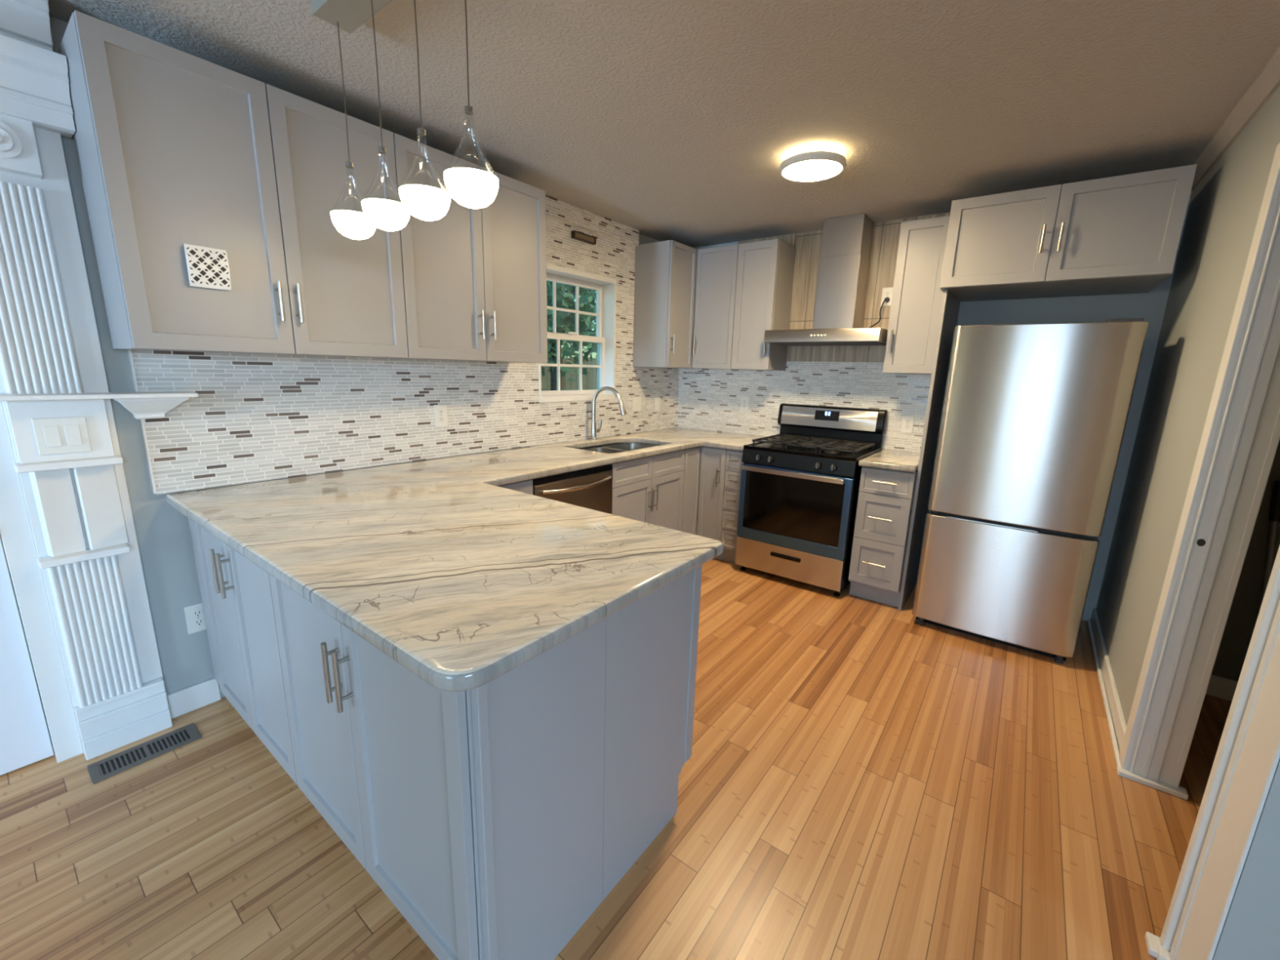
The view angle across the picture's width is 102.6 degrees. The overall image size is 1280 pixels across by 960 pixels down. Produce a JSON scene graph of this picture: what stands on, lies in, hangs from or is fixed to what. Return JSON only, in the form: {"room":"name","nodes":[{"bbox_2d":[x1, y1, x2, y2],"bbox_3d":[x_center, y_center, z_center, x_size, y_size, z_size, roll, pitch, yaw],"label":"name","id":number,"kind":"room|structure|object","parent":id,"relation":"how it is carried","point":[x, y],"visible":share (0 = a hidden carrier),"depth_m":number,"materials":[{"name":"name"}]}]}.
{"room":"kitchen","nodes":[
{"label":"kitchen","id":0,"kind":"room"},
{"bbox_2d":[49,16,660,697],"bbox_3d":[-1.645,-0.306,2.180,0.120,2.430,6.660,11,15,36],"label":"wall","id":1,"kind":"structure","parent":0,"point":[163,535],"depth_m":1.95,"materials":[{"name":"grey paint"}]},
{"bbox_2d":[0,538,53,775],"bbox_3d":[-2.315,0.054,1.307,0.104,2.042,0.807,11,15,36],"label":"door","id":2,"kind":"structure","parent":1,"relation":"in","point":[24,738],"depth_m":1.75,"materials":[{"name":"white wood"}]},
{"bbox_2d":[0,0,198,760],"bbox_3d":[-2.143,-0.130,1.305,0.165,2.428,1.576,11,15,36],"label":"fireplace mantel","id":3,"kind":"object","parent":1,"relation":"attached to","point":[78,504],"visible":1,"depth_m":1.68,"materials":[{"name":"white paint"}]},
{"bbox_2d":[31,416,91,455],"bbox_3d":[-1.882,-0.145,1.672,0.010,0.117,0.116,11,15,36],"label":"rocker switch","id":4,"kind":"object","parent":3,"relation":"attached to","point":[60,435],"visible":1,"depth_m":1.67,"materials":[{"name":"white plastic"}]},
{"bbox_2d":[0,391,198,400],"bbox_3d":[-1.795,-0.281,1.710,0.130,0.015,0.476,11,15,36],"label":"mantel shelf","id":5,"kind":"object","parent":3,"relation":"attached to","point":[4,395],"depth_m":1.68,"materials":[{"name":"white paint"}]},
{"bbox_2d":[126,349,156,493],"bbox_3d":[-0.925,-0.907,2.873,0.033,1.510,2.869,11,15,36],"label":"trim","id":6,"kind":"structure","parent":1,"relation":"attached to","point":[129,351],"depth_m":1.86,"materials":[{"name":"white paint"}]},
{"bbox_2d":[166,677,221,718],"bbox_3d":[-2.709,1.114,0.977,0.018,0.105,3.060,11,15,36],"label":"baseboard","id":7,"kind":"structure","parent":1,"relation":"attached to","point":[184,700],"depth_m":2.10,"materials":[{"name":"white paint"}]},
{"bbox_2d":[183,602,206,634],"bbox_3d":[-1.796,0.560,2.084,0.008,0.118,0.075,11,15,36],"label":"wall outlet","id":8,"kind":"object","parent":1,"relation":"attached to","point":[194,614],"visible":0.89,"depth_m":2.07,"materials":[{"name":"white plastic"}]},
{"bbox_2d":[191,609,202,617],"bbox_3d":[-1.793,0.541,2.078,0.002,0.033,0.033,11,15,36],"label":"receptacle","id":9,"kind":"object","parent":8,"relation":"attached to","point":[195,613],"depth_m":2.08,"materials":[{"name":"white plastic"}]},
{"bbox_2d":[193,617,204,626],"bbox_3d":[-1.794,0.579,2.086,0.002,0.033,0.033,11,15,36],"label":"receptacle","id":10,"kind":"object","parent":8,"relation":"attached to","point":[197,621],"depth_m":2.08,"materials":[{"name":"white plastic"}]},
{"bbox_2d":[57,9,408,358],"bbox_3d":[-1.388,-0.924,1.905,0.366,0.888,0.879,11,15,36],"label":"upper cabinet","id":11,"kind":"object","parent":1,"relation":"attached to","point":[211,190],"visible":0.99,"depth_m":1.69,"materials":[{"name":"grey paint"}]},
{"bbox_2d":[183,243,231,290],"bbox_3d":[-1.406,-0.693,1.672,0.014,0.127,0.108,11,15,36],"label":"vent grille","id":12,"kind":"object","parent":11,"relation":"attached to","point":[206,266],"depth_m":1.67,"materials":[{"name":"white paint"}]},
{"bbox_2d":[131,217,679,494],"bbox_3d":[-0.724,-0.936,3.142,0.030,1.555,3.530,11,15,36],"label":"wall tile","id":13,"kind":"structure","parent":1,"relation":"attached to","point":[253,417],"depth_m":2.48,"materials":[{"name":"tile"}]},
{"bbox_2d":[434,404,448,426],"bbox_3d":[-1.077,-0.348,2.778,0.008,0.118,0.075,11,15,36],"label":"wall outlet","id":14,"kind":"object","parent":13,"relation":"attached to","point":[440,411],"visible":1,"depth_m":2.77,"materials":[{"name":"white plastic"}]},
{"bbox_2d":[438,408,444,415],"bbox_3d":[-1.075,-0.367,2.772,0.002,0.033,0.033,11,15,36],"label":"receptacle","id":15,"kind":"object","parent":14,"relation":"attached to","point":[441,411],"depth_m":2.77,"materials":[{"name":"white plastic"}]},
{"bbox_2d":[438,416,444,422],"bbox_3d":[-1.076,-0.329,2.780,0.002,0.033,0.033,11,15,36],"label":"receptacle","id":16,"kind":"object","parent":14,"relation":"attached to","point":[441,419],"depth_m":2.78,"materials":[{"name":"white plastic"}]},
{"bbox_2d":[571,230,595,244],"bbox_3d":[-0.371,-1.606,3.399,0.030,0.044,0.210,11,15,36],"label":"sign","id":17,"kind":"object","parent":13,"relation":"attached to","point":[576,235],"visible":1,"depth_m":3.38,"materials":[{"name":"brown wood"}]},
{"bbox_2d":[631,395,641,411],"bbox_3d":[-0.025,-0.616,4.138,0.008,0.116,0.112,11,15,36],"label":"outlet plate","id":18,"kind":"object","parent":13,"relation":"attached to","point":[637,401],"visible":1,"depth_m":4.13,"materials":[{"name":"white plastic"}]},
{"bbox_2d":[654,396,660,411],"bbox_3d":[0.151,-0.647,4.368,0.008,0.116,0.072,11,15,36],"label":"light switch","id":19,"kind":"object","parent":13,"relation":"attached to","point":[657,400],"visible":1,"depth_m":4.36,"materials":[{"name":"white plastic"}]},
{"bbox_2d":[378,133,547,363],"bbox_3d":[-0.874,-1.053,2.570,0.366,0.888,0.820,11,15,36],"label":"upper cabinet","id":20,"kind":"object","parent":1,"relation":"attached to","point":[475,280],"visible":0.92,"depth_m":2.46,"materials":[{"name":"grey paint"}]},
{"bbox_2d":[537,262,616,403],"bbox_3d":[-0.476,-0.989,3.570,0.166,0.863,0.755,11,15,36],"label":"window","id":21,"kind":"structure","parent":1,"relation":"in","point":[605,287],"depth_m":3.69,"materials":[{"name":"white paint"}]},
{"bbox_2d":[546,195,639,246],"bbox_3d":[-0.384,-1.710,3.353,0.034,0.111,1.206,11,15,36],"label":"wall tile","id":22,"kind":"structure","parent":1,"relation":"attached to","point":[556,209],"depth_m":3.40,"materials":[{"name":"tile"}]},
{"bbox_2d":[0,557,1231,959],"bbox_3d":[0.336,1.301,0.884,5.270,0.060,6.780,11,15,36],"label":"floor","id":23,"kind":"structure","parent":0,"point":[861,780],"depth_m":1.61,"materials":[{"name":"brown wood"}]},
{"bbox_2d":[87,723,202,784],"bbox_3d":[-1.808,0.995,1.881,0.126,0.005,0.294,11,15,36],"label":"floor vent","id":24,"kind":"object","parent":23,"relation":"in","point":[105,768],"visible":1,"depth_m":1.87,"materials":[{"name":"grey metal"}]},
{"bbox_2d":[188,519,297,784],"bbox_3d":[-1.335,0.554,1.919,0.874,0.875,0.362,11,15,36],"label":"base cabinet","id":25,"kind":"object","parent":23,"relation":"on","point":[237,599],"visible":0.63,"depth_m":1.74,"materials":[{"name":"grey paint"}]},
{"bbox_2d":[269,574,483,959],"bbox_3d":[-0.620,0.687,1.392,0.921,0.875,0.362,11,15,36],"label":"base cabinet","id":26,"kind":"object","parent":23,"relation":"on","point":[384,754],"visible":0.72,"depth_m":1.19,"materials":[{"name":"grey paint"}]},
{"bbox_2d":[497,480,533,494],"bbox_3d":[-1.056,0.441,2.481,0.622,0.875,0.876,11,15,36],"label":"base cabinet","id":27,"kind":"object","parent":23,"relation":"on","point":[526,486],"visible":0.08,"depth_m":2.50,"materials":[{"name":"grey paint"}]},
{"bbox_2d":[531,464,612,514],"bbox_3d":[-0.578,0.334,3.042,0.675,0.872,0.604,11,15,36],"label":"dishwasher","id":28,"kind":"object","parent":23,"relation":"on","point":[591,488],"visible":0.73,"depth_m":2.83,"materials":[{"name":"silver metal"}]},
{"bbox_2d":[470,564,702,959],"bbox_3d":[-0.072,0.715,1.337,0.022,0.874,0.802,11,15,36],"label":"peninsula end panel","id":29,"kind":"object","parent":23,"relation":"on","point":[580,747],"visible":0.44,"depth_m":1.23,"materials":[{"name":"grey paint"}]},
{"bbox_2d":[610,443,684,531],"bbox_3d":[-0.164,0.223,3.604,0.659,0.875,0.804,11,15,36],"label":"base cabinet","id":30,"kind":"object","parent":23,"relation":"on","point":[649,489],"visible":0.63,"depth_m":3.39,"materials":[{"name":"grey paint"}]},
{"bbox_2d":[679,762,684,773],"bbox_3d":[-0.451,0.598,1.827,1.188,0.875,0.527,11,15,36],"label":"base cabinet","id":31,"kind":"object","parent":23,"relation":"on","point":[682,764],"visible":0.02,"depth_m":1.70,"materials":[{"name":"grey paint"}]},
{"bbox_2d":[164,426,770,692],"bbox_3d":[0.016,-0.057,2.752,1.865,0.039,3.511,11,15,36],"label":"countertop","id":32,"kind":"structure","parent":31,"relation":"on","point":[462,579],"depth_m":1.44,"materials":[{"name":"beige stone"}]},
{"bbox_2d":[590,386,626,439],"bbox_3d":[-0.221,-0.464,3.608,0.283,0.382,0.108,11,15,36],"label":"kitchen faucet","id":33,"kind":"object","parent":32,"relation":"on","point":[593,426],"visible":1,"depth_m":3.63,"materials":[{"name":"silver metal"}]},
{"bbox_2d":[582,443,655,453],"bbox_3d":[-0.125,-0.118,3.535,0.428,0.176,0.730,11,15,36],"label":"sink","id":34,"kind":"object","parent":32,"relation":"in","point":[615,448],"visible":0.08,"depth_m":3.78,"materials":[{"name":"metal"}]},
{"bbox_2d":[681,446,728,559],"bbox_3d":[0.403,0.111,4.195,0.834,0.875,0.837,11,15,36],"label":"base cabinet","id":35,"kind":"object","parent":23,"relation":"on","point":[704,468],"visible":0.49,"depth_m":3.83,"materials":[{"name":"grey paint"}]},
{"bbox_2d":[720,449,743,563],"bbox_3d":[0.850,0.170,3.977,0.148,0.875,0.654,11,15,36],"label":"base cabinet","id":36,"kind":"object","parent":23,"relation":"on","point":[734,458],"visible":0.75,"depth_m":3.74,"materials":[{"name":"grey paint"}]},
{"bbox_2d":[735,403,888,596],"bbox_3d":[1.192,0.089,3.649,0.774,1.190,0.724,11,15,36],"label":"gas range","id":37,"kind":"object","parent":23,"relation":"on","point":[800,486],"visible":0.98,"depth_m":3.44,"materials":[{"name":"silver metal"}]},
{"bbox_2d":[743,440,882,461],"bbox_3d":[1.220,-0.227,3.598,0.760,0.020,0.670,11,15,36],"label":"cooktop","id":38,"kind":"object","parent":37,"relation":"in","point":[815,454],"depth_m":3.40,"materials":[{"name":"black metal"}]},
{"bbox_2d":[848,466,917,607],"bbox_3d":[1.647,0.319,3.386,0.298,0.875,0.659,11,15,36],"label":"base cabinet","id":39,"kind":"object","parent":23,"relation":"on","point":[886,496],"visible":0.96,"depth_m":3.15,"materials":[{"name":"grey paint"}]},
{"bbox_2d":[858,448,919,472],"bbox_3d":[1.657,-0.130,3.298,0.312,0.039,0.651,11,15,36],"label":"countertop","id":40,"kind":"structure","parent":39,"relation":"on","point":[885,459],"depth_m":3.13,"materials":[{"name":"beige stone"}]},
{"bbox_2d":[897,288,959,610],"bbox_3d":[1.812,-0.158,3.215,0.019,1.888,0.584,11,15,36],"label":"panel","id":41,"kind":"object","parent":23,"relation":"on","point":[949,309],"visible":0.89,"depth_m":3.11,"materials":[{"name":"grey paint"}]},
{"bbox_2d":[911,318,1148,663],"bbox_3d":[2.109,0.017,2.888,0.737,1.700,0.712,11,15,36],"label":"refrigerator","id":42,"kind":"object","parent":23,"relation":"on","point":[1034,415],"visible":1,"depth_m":2.58,"materials":[{"name":"metal"}]},
{"bbox_2d":[1258,480,1279,612],"bbox_3d":[2.725,0.527,2.184,0.201,1.032,0.137,11,15,36],"label":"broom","id":43,"kind":"object","parent":23,"relation":"on","point":[1274,517],"visible":0.28,"depth_m":2.19,"materials":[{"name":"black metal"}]},
{"bbox_2d":[48,0,1279,248],"bbox_3d":[0.402,-1.132,0.359,5.270,0.060,6.780,11,15,36],"label":"ceiling","id":44,"kind":"structure","parent":0,"point":[677,121],"depth_m":1.84,"materials":[{"name":"grey paint"}]},
{"bbox_2d":[310,0,393,168],"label":"pendant lamp","id":45,"kind":"object","parent":44,"relation":"hanging from","point":[348,15],"depth_m":1.45,"materials":[{"name":"white metal"}]},
{"bbox_2d":[330,167,498,239],"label":"pendant lamp","id":46,"kind":"object","parent":44,"relation":"hanging from","point":[472,188],"depth_m":1.34,"materials":[{"name":"white glass"}]},
{"bbox_2d":[779,144,846,181],"bbox_3d":[0.819,-1.497,2.435,0.304,0.078,0.304,11,15,36],"label":"ceiling lamp","id":47,"kind":"object","parent":44,"relation":"attached to","point":[811,162],"visible":1,"depth_m":2.36,"materials":[{"name":"white"}]},
{"bbox_2d":[783,160,841,180],"bbox_3d":[0.818,-1.469,2.441,0.263,0.020,0.263,11,15,36],"label":"diffuser","id":48,"kind":"object","parent":47,"relation":"attached to","point":[793,170],"depth_m":2.41,"materials":[{"name":"white plastic"}]},
{"bbox_2d":[693,190,1192,621],"bbox_3d":[2.422,-0.411,3.179,5.150,2.430,0.148,11,15,36],"label":"wall","id":49,"kind":"structure","parent":0,"point":[1150,306],"depth_m":2.92,"materials":[{"name":"grey paint"}]},
{"bbox_2d":[676,361,931,453],"bbox_3d":[1.171,-0.601,4.007,2.070,0.635,0.012,11,15,36],"label":"wall tile","id":50,"kind":"structure","parent":49,"relation":"attached to","point":[709,399],"depth_m":3.95,"materials":[{"name":"tile"}]},
{"bbox_2d":[740,396,749,411],"bbox_3d":[0.863,-0.628,4.227,0.075,0.118,0.008,11,15,36],"label":"wall outlet","id":51,"kind":"object","parent":50,"relation":"attached to","point":[744,401],"visible":1,"depth_m":4.22,"materials":[{"name":"white plastic"}]},
{"bbox_2d":[900,415,914,433],"bbox_3d":[1.836,-0.383,3.521,0.075,0.118,0.008,11,15,36],"label":"wall outlet","id":52,"kind":"object","parent":50,"relation":"attached to","point":[907,424],"visible":1,"depth_m":3.52,"materials":[{"name":"white plastic"}]},
{"bbox_2d":[904,424,909,429],"bbox_3d":[1.834,-0.363,3.524,0.033,0.033,0.002,11,15,36],"label":"receptacle","id":53,"kind":"object","parent":52,"relation":"attached to","point":[906,426],"depth_m":3.52,"materials":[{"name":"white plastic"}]},
{"bbox_2d":[905,418,910,423],"bbox_3d":[1.835,-0.402,3.515,0.033,0.033,0.002,11,15,36],"label":"receptacle","id":54,"kind":"object","parent":52,"relation":"attached to","point":[907,420],"depth_m":3.51,"materials":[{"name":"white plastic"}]},
{"bbox_2d":[737,212,950,362],"bbox_3d":[1.390,-1.323,3.697,1.570,0.920,0.012,11,15,36],"label":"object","id":55,"kind":"structure","parent":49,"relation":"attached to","point":[886,235],"depth_m":3.70,"materials":[{"name":"brown wood"}]},
{"bbox_2d":[632,240,738,369],"bbox_3d":[0.428,-1.327,4.002,0.675,0.888,0.671,11,15,36],"label":"upper cabinet","id":56,"kind":"object","parent":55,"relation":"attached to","point":[685,295],"visible":0.98,"depth_m":3.88,"materials":[{"name":"grey paint"}]},
{"bbox_2d":[730,238,795,370],"bbox_3d":[0.911,-1.277,3.833,0.302,0.888,0.366,11,15,36],"label":"upper cabinet","id":57,"kind":"object","parent":55,"relation":"attached to","point":[765,268],"visible":0.88,"depth_m":3.73,"materials":[{"name":"grey paint"}]},
{"bbox_2d":[764,213,889,346],"bbox_3d":[1.311,-1.332,3.458,0.752,0.805,0.452,11,15,36],"label":"range hood","id":58,"kind":"object","parent":55,"relation":"attached to","point":[844,261],"visible":0.98,"depth_m":3.41,"materials":[{"name":"metal"}]},
{"bbox_2d":[880,287,893,306],"bbox_3d":[1.678,-1.242,3.477,0.075,0.118,0.008,11,15,36],"label":"wall outlet","id":59,"kind":"object","parent":55,"relation":"attached to","point":[887,291],"visible":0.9,"depth_m":3.48,"materials":[{"name":"white plastic"}]},
{"bbox_2d":[884,291,890,296],"bbox_3d":[1.677,-1.261,3.471,0.033,0.033,0.002,11,15,36],"label":"receptacle","id":60,"kind":"object","parent":59,"relation":"attached to","point":[886,293],"depth_m":3.47,"materials":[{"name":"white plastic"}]},
{"bbox_2d":[882,215,950,373],"bbox_3d":[1.758,-1.119,3.208,0.282,0.888,0.366,11,15,36],"label":"upper cabinet","id":61,"kind":"object","parent":55,"relation":"attached to","point":[917,294],"visible":0.78,"depth_m":3.10,"materials":[{"name":"grey paint"}]},
{"bbox_2d":[939,164,1197,302],"bbox_3d":[2.154,-1.224,2.687,0.894,0.434,0.670,11,15,36],"label":"upper cabinet","id":62,"kind":"object","parent":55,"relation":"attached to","point":[1119,234],"visible":0.98,"depth_m":2.44,"materials":[{"name":"grey paint"}]},
{"bbox_2d":[1096,85,1279,959],"bbox_3d":[2.842,0.016,1.250,2.090,2.430,2.490,11,15,36],"label":"wall","id":63,"kind":"structure","parent":0,"point":[1225,205],"depth_m":2.04,"materials":[{"name":"grey paint"}]},
{"bbox_2d":[1086,608,1126,765],"bbox_3d":[2.259,0.927,2.495,0.030,0.095,1.500,11,15,36],"label":"baseboard","id":64,"kind":"structure","parent":63,"relation":"attached to","point":[1117,724],"depth_m":2.35,"materials":[{"name":"white paint"}]},
{"bbox_2d":[1145,931,1169,959],"bbox_3d":[1.321,1.193,1.303,0.045,0.028,0.070,11,15,36],"label":"trim","id":65,"kind":"structure","parent":63,"relation":"attached to","point":[1154,948],"depth_m":1.30,"materials":[{"name":"white paint"}]},
{"bbox_2d":[1196,538,1205,546],"bbox_3d":[1.844,0.205,1.685,0.020,0.025,0.002,11,15,36],"label":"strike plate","id":66,"kind":"structure","parent":63,"relation":"attached to","point":[1201,542],"depth_m":1.68,"materials":[{"name":"brown metal"}]},
{"bbox_2d":[1159,545,1279,959],"bbox_3d":[1.361,0.193,0.979,0.147,2.120,0.223,11,15,36],"label":"trim","id":67,"kind":"structure","parent":63,"relation":"attached to","point":[1247,756],"depth_m":1.12,"materials":[{"name":"white paint"}]},
{"bbox_2d":[1191,45,1279,190],"bbox_3d":[2.021,-1.302,1.626,0.050,0.055,2.470,11,15,36],"label":"trim","id":68,"kind":"structure","parent":63,"relation":"attached to","point":[1268,80],"depth_m":1.90,"materials":[{"name":"grey wood"}]},
{"bbox_2d":[1211,440,1279,680],"bbox_3d":[2.750,0.040,1.131,1.850,2.430,1.770,11,15,36],"label":"wall","id":69,"kind":"structure","parent":0,"point":[1243,614],"depth_m":2.29,"materials":[{"name":"paint"}]},
{"bbox_2d":[1116,764,1188,799],"bbox_3d":[1.850,1.092,1.856,0.182,0.020,0.045,11,15,36],"label":"trim","id":70,"kind":"structure","parent":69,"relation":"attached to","point":[1180,792],"depth_m":1.84,"materials":[{"name":"white paint"}]},
{"bbox_2d":[1119,142,1279,787],"bbox_3d":[1.896,0.059,1.668,0.150,2.120,0.089,11,15,36],"label":"trim","id":71,"kind":"structure","parent":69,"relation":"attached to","point":[1240,439],"depth_m":1.66,"materials":[{"name":"white paint"}]},
{"bbox_2d":[1205,674,1238,701],"bbox_3d":[2.929,1.006,2.201,1.135,0.100,0.015,11,15,36],"label":"baseboard","id":72,"kind":"structure","parent":69,"relation":"attached to","point":[1218,686],"depth_m":2.37,"materials":[{"name":"white paint"}]},
{"label":"outside","id":73,"kind":"structure","parent":0,"visible":0},
{"bbox_2d":[0,400,83,763],"bbox_3d":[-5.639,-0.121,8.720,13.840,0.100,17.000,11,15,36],"label":"door frame","id":74,"kind":"structure","parent":73,"point":[8,571],"depth_m":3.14,"materials":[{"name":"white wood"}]},
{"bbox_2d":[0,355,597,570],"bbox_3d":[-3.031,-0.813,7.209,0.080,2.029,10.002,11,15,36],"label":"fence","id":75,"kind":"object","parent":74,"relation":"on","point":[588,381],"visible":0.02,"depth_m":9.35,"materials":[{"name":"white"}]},
{"bbox_2d":[541,280,597,390],"bbox_3d":[-1.296,-1.704,7.604,2.184,3.709,2.291,11,15,36],"label":"tree","id":76,"kind":"object","parent":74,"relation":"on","point":[564,302],"visible":0.27,"depth_m":7.20,"materials":[{"name":"green plant"}]},
{"bbox_2d":[547,288,597,357],"bbox_3d":[-2.143,-3.643,11.376,4.450,5.858,4.415,11,15,36],"label":"tree","id":77,"kind":"object","parent":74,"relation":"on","point":[590,291],"visible":0.02,"depth_m":11.28,"materials":[{"name":"green plant"}]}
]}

